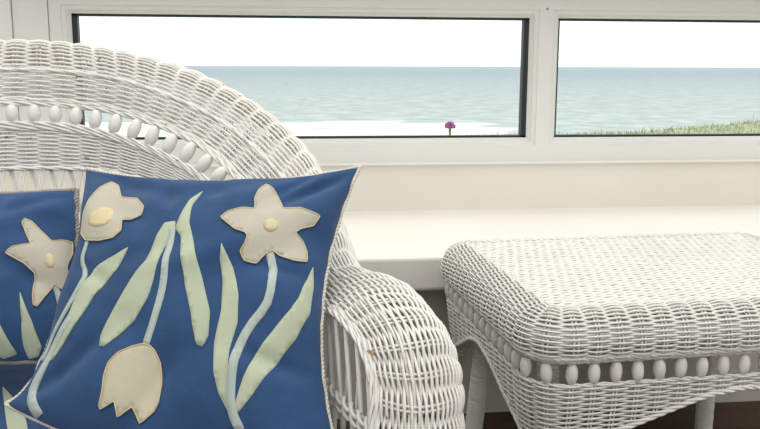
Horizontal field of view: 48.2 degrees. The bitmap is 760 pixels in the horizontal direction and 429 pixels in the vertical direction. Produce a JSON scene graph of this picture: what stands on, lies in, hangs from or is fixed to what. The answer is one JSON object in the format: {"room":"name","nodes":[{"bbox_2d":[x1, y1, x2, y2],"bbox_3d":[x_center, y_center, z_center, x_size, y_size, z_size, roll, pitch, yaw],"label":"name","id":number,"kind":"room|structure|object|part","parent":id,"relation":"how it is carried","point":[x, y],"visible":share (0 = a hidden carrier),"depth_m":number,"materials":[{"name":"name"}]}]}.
{"room":"sunroom","nodes":[
{"label":"sunroom","id":0,"kind":"room"},
{"bbox_2d":[323,290,759,418],"bbox_3d":[0.360,0.325,2.218,5.600,0.360,0.090,-1,10,-6],"label":"wall","id":1,"kind":"structure","parent":0,"point":[435,299],"depth_m":2.19,"materials":[{"name":"white paint"}]},
{"bbox_2d":[0,0,50,162],"bbox_3d":[0.298,-1.042,2.576,5.600,1.770,0.108,-1,10,-6],"label":"trim","id":2,"kind":"structure","parent":1,"relation":"attached to","point":[28,20],"depth_m":2.46,"materials":[{"name":"white paint"}]},
{"bbox_2d":[1,162,759,215],"bbox_3d":[0.294,-0.093,2.745,5.600,0.152,0.100,-1,10,-6],"label":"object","id":3,"kind":"structure","parent":1,"relation":"attached to","point":[596,185],"depth_m":2.72,"materials":[{"name":"beige paint"}]},
{"bbox_2d":[48,0,759,163],"bbox_3d":[0.509,-0.429,2.703,2.972,0.520,0.077,-1,10,-6],"label":"window","id":4,"kind":"structure","parent":1,"relation":"in","point":[537,139],"depth_m":2.66,"materials":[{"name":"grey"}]},
{"bbox_2d":[79,205,759,291],"bbox_3d":[0.332,0.076,2.435,5.600,0.087,0.735,-1,10,-6],"label":"window sill","id":5,"kind":"structure","parent":1,"relation":"attached to","point":[409,247],"depth_m":2.42,"materials":[{"name":"white paint"}]},
{"bbox_2d":[190,159,759,166],"bbox_3d":[0.295,-0.170,2.725,5.600,0.008,0.113,-1,10,-6],"label":"trim","id":6,"kind":"structure","parent":1,"relation":"attached to","point":[717,160],"depth_m":2.69,"materials":[{"name":"white paint"}]},
{"bbox_2d":[337,401,759,428],"bbox_3d":[0.576,0.881,0.374,5.600,0.100,5.100,-1,10,-6],"label":"floor","id":7,"kind":"structure","parent":0,"point":[745,414],"depth_m":2.16,"materials":[{"name":"brown wood"}]},
{"bbox_2d":[0,39,322,212],"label":"wicker chair","id":8,"kind":"object","parent":7,"relation":"on","point":[56,144],"depth_m":1.49,"materials":[{"name":"white wicker"}]},
{"bbox_2d":[0,364,49,428],"bbox_3d":[-0.554,0.338,1.226,0.931,0.091,0.603,-1,10,-6],"label":"seat cushion","id":9,"kind":"object","parent":8,"relation":"on","point":[13,378],"visible":0.02,"depth_m":1.37,"materials":[{"name":"blue fabric"}]},
{"bbox_2d":[0,187,79,364],"bbox_3d":[-0.716,0.107,1.382,0.508,0.294,0.268,-1,10,-6],"label":"pillow","id":10,"kind":"object","parent":9,"relation":"on","point":[39,229],"visible":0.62,"depth_m":1.32,"materials":[{"name":"blue fabric"}]},
{"bbox_2d":[6,219,73,305],"bbox_3d":[-0.534,0.073,1.327,0.098,0.124,0.085,-1,10,-6],"label":"flower","id":11,"kind":"object","parent":10,"relation":"on","point":[39,252],"depth_m":1.32,"materials":[{"name":"beige fabric"}]},
{"bbox_2d":[45,253,54,267],"bbox_3d":[-0.514,0.072,1.326,0.016,0.023,0.016,-1,10,-6],"label":"flower center","id":12,"kind":"object","parent":10,"relation":"on","point":[49,257],"depth_m":1.32,"materials":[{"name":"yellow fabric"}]},
{"bbox_3d":[-0.493,0.146,1.308,0.017,0.072,0.047,-4,11,-23],"label":"stem","id":13,"kind":"part","parent":10,"relation":"part of","materials":[{"name":"teal fabric"}]},
{"bbox_2d":[4,165,361,428],"bbox_3d":[-0.272,0.126,1.203,0.503,0.378,0.322,-1,10,-6],"label":"pillow","id":14,"kind":"object","parent":9,"relation":"on","point":[182,304],"visible":1,"depth_m":1.15,"materials":[{"name":"blue fabric"}]},
{"bbox_3d":[-0.454,0.208,1.165,0.037,0.135,0.062,8,12,36],"label":"stem","id":15,"kind":"part","parent":14,"relation":"part of","materials":[{"name":"teal fabric"}]},
{"bbox_3d":[-0.434,0.122,1.191,0.034,0.157,0.089,7,12,34],"label":"stem","id":16,"kind":"part","parent":14,"relation":"part of","materials":[{"name":"teal fabric"}]},
{"bbox_2d":[88,207,113,226],"bbox_3d":[-0.402,0.004,1.224,0.039,0.028,0.029,-1,10,-6],"label":"flower center","id":17,"kind":"object","parent":14,"relation":"on","point":[97,216],"depth_m":1.22,"materials":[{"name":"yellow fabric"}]},
{"bbox_2d":[81,183,143,240],"bbox_3d":[-0.388,-0.004,1.243,0.094,0.076,0.101,-1,10,-6],"label":"flower","id":18,"kind":"object","parent":14,"relation":"on","point":[109,211],"depth_m":1.23,"materials":[{"name":"beige fabric"}]},
{"bbox_3d":[-0.294,0.096,1.152,0.018,0.144,0.092,2,10,13],"label":"stem","id":19,"kind":"part","parent":14,"relation":"part of","materials":[{"name":"teal fabric"}]},
{"bbox_3d":[-0.165,0.165,1.128,0.033,0.217,0.120,5,11,25],"label":"stem","id":20,"kind":"part","parent":14,"relation":"part of","materials":[{"name":"teal fabric"}]},
{"bbox_2d":[221,185,318,263],"bbox_3d":[-0.153,0.012,1.190,0.138,0.100,0.086,-1,10,-6],"label":"flower","id":21,"kind":"object","parent":14,"relation":"on","point":[261,224],"depth_m":1.18,"materials":[{"name":"beige fabric"}]},
{"bbox_2d":[263,218,277,231],"bbox_3d":[-0.150,0.015,1.175,0.022,0.018,0.017,-1,10,-6],"label":"flower center","id":22,"kind":"object","parent":14,"relation":"on","point":[269,224],"depth_m":1.17,"materials":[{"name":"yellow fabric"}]},
{"bbox_2d":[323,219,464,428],"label":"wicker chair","id":23,"kind":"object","parent":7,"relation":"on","point":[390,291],"depth_m":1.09,"materials":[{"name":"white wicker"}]},
{"bbox_2d":[440,231,759,428],"bbox_3d":[0.576,0.338,1.774,0.811,0.492,0.661,-2,10,-10],"label":"table","id":24,"kind":"object","parent":7,"relation":"on","point":[591,292],"visible":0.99,"depth_m":1.48,"materials":[{"name":"white wicker"}]},
{"bbox_3d":[0.229,0.353,1.938,0.077,0.403,0.042,6,12,31],"label":"leg","id":25,"kind":"part","parent":24,"relation":"part of","materials":[{"name":"white wicker"}]},
{"bbox_3d":[0.288,0.429,1.506,0.043,0.402,0.064,7,12,36],"label":"leg","id":26,"kind":"part","parent":24,"relation":"part of","materials":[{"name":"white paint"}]},
{"bbox_3d":[0.577,0.147,1.741,0.690,0.056,0.540,-2,10,-10],"label":"rail","id":27,"kind":"part","parent":24,"relation":"part of","materials":[{"name":"white wicker"}]},
{"bbox_3d":[0.577,0.102,1.733,0.689,0.007,0.538,-2,10,-10],"label":"panel","id":28,"kind":"part","parent":24,"relation":"part of","materials":[{"name":"white wicker"}]},
{"bbox_3d":[0.787,0.338,2.034,0.043,0.401,0.052,1,10,7],"label":"leg","id":29,"kind":"part","parent":24,"relation":"part of","materials":[{"name":"white wicker"}]},
{"label":"outside","id":30,"kind":"structure","parent":0,"visible":0},
{"bbox_2d":[633,122,759,133],"bbox_3d":[-1.245,1.579,11.320,24.000,5.973,16.100,-1,10,-6],"label":"ground","id":31,"kind":"structure","parent":30,"point":[746,127],"depth_m":9.83,"materials":[{"name":"green plant"}]},
{"bbox_2d":[444,121,455,134],"bbox_3d":[0.271,0.361,3.402,0.238,1.462,0.215,-1,10,-6],"label":"thistle","id":32,"kind":"object","parent":31,"relation":"on","point":[449,125],"visible":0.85,"depth_m":3.28,"materials":[{"name":"purple plant"}]},
{"bbox_2d":[444,114,759,134],"bbox_3d":[3.271,-0.793,9.791,6.382,0.853,4.397,-1,10,-6],"label":"grass","id":33,"kind":"structure","parent":31,"relation":"on","point":[747,122],"depth_m":10.02,"materials":[{"name":"green plant"}]},
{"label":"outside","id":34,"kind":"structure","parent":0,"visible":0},
{"bbox_2d":[82,66,759,136],"bbox_3d":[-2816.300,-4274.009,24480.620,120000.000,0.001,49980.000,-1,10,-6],"label":"sea","id":35,"kind":"structure","parent":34,"point":[309,100],"depth_m":189.54,"materials":[{"name":"liquid"}]}
]}

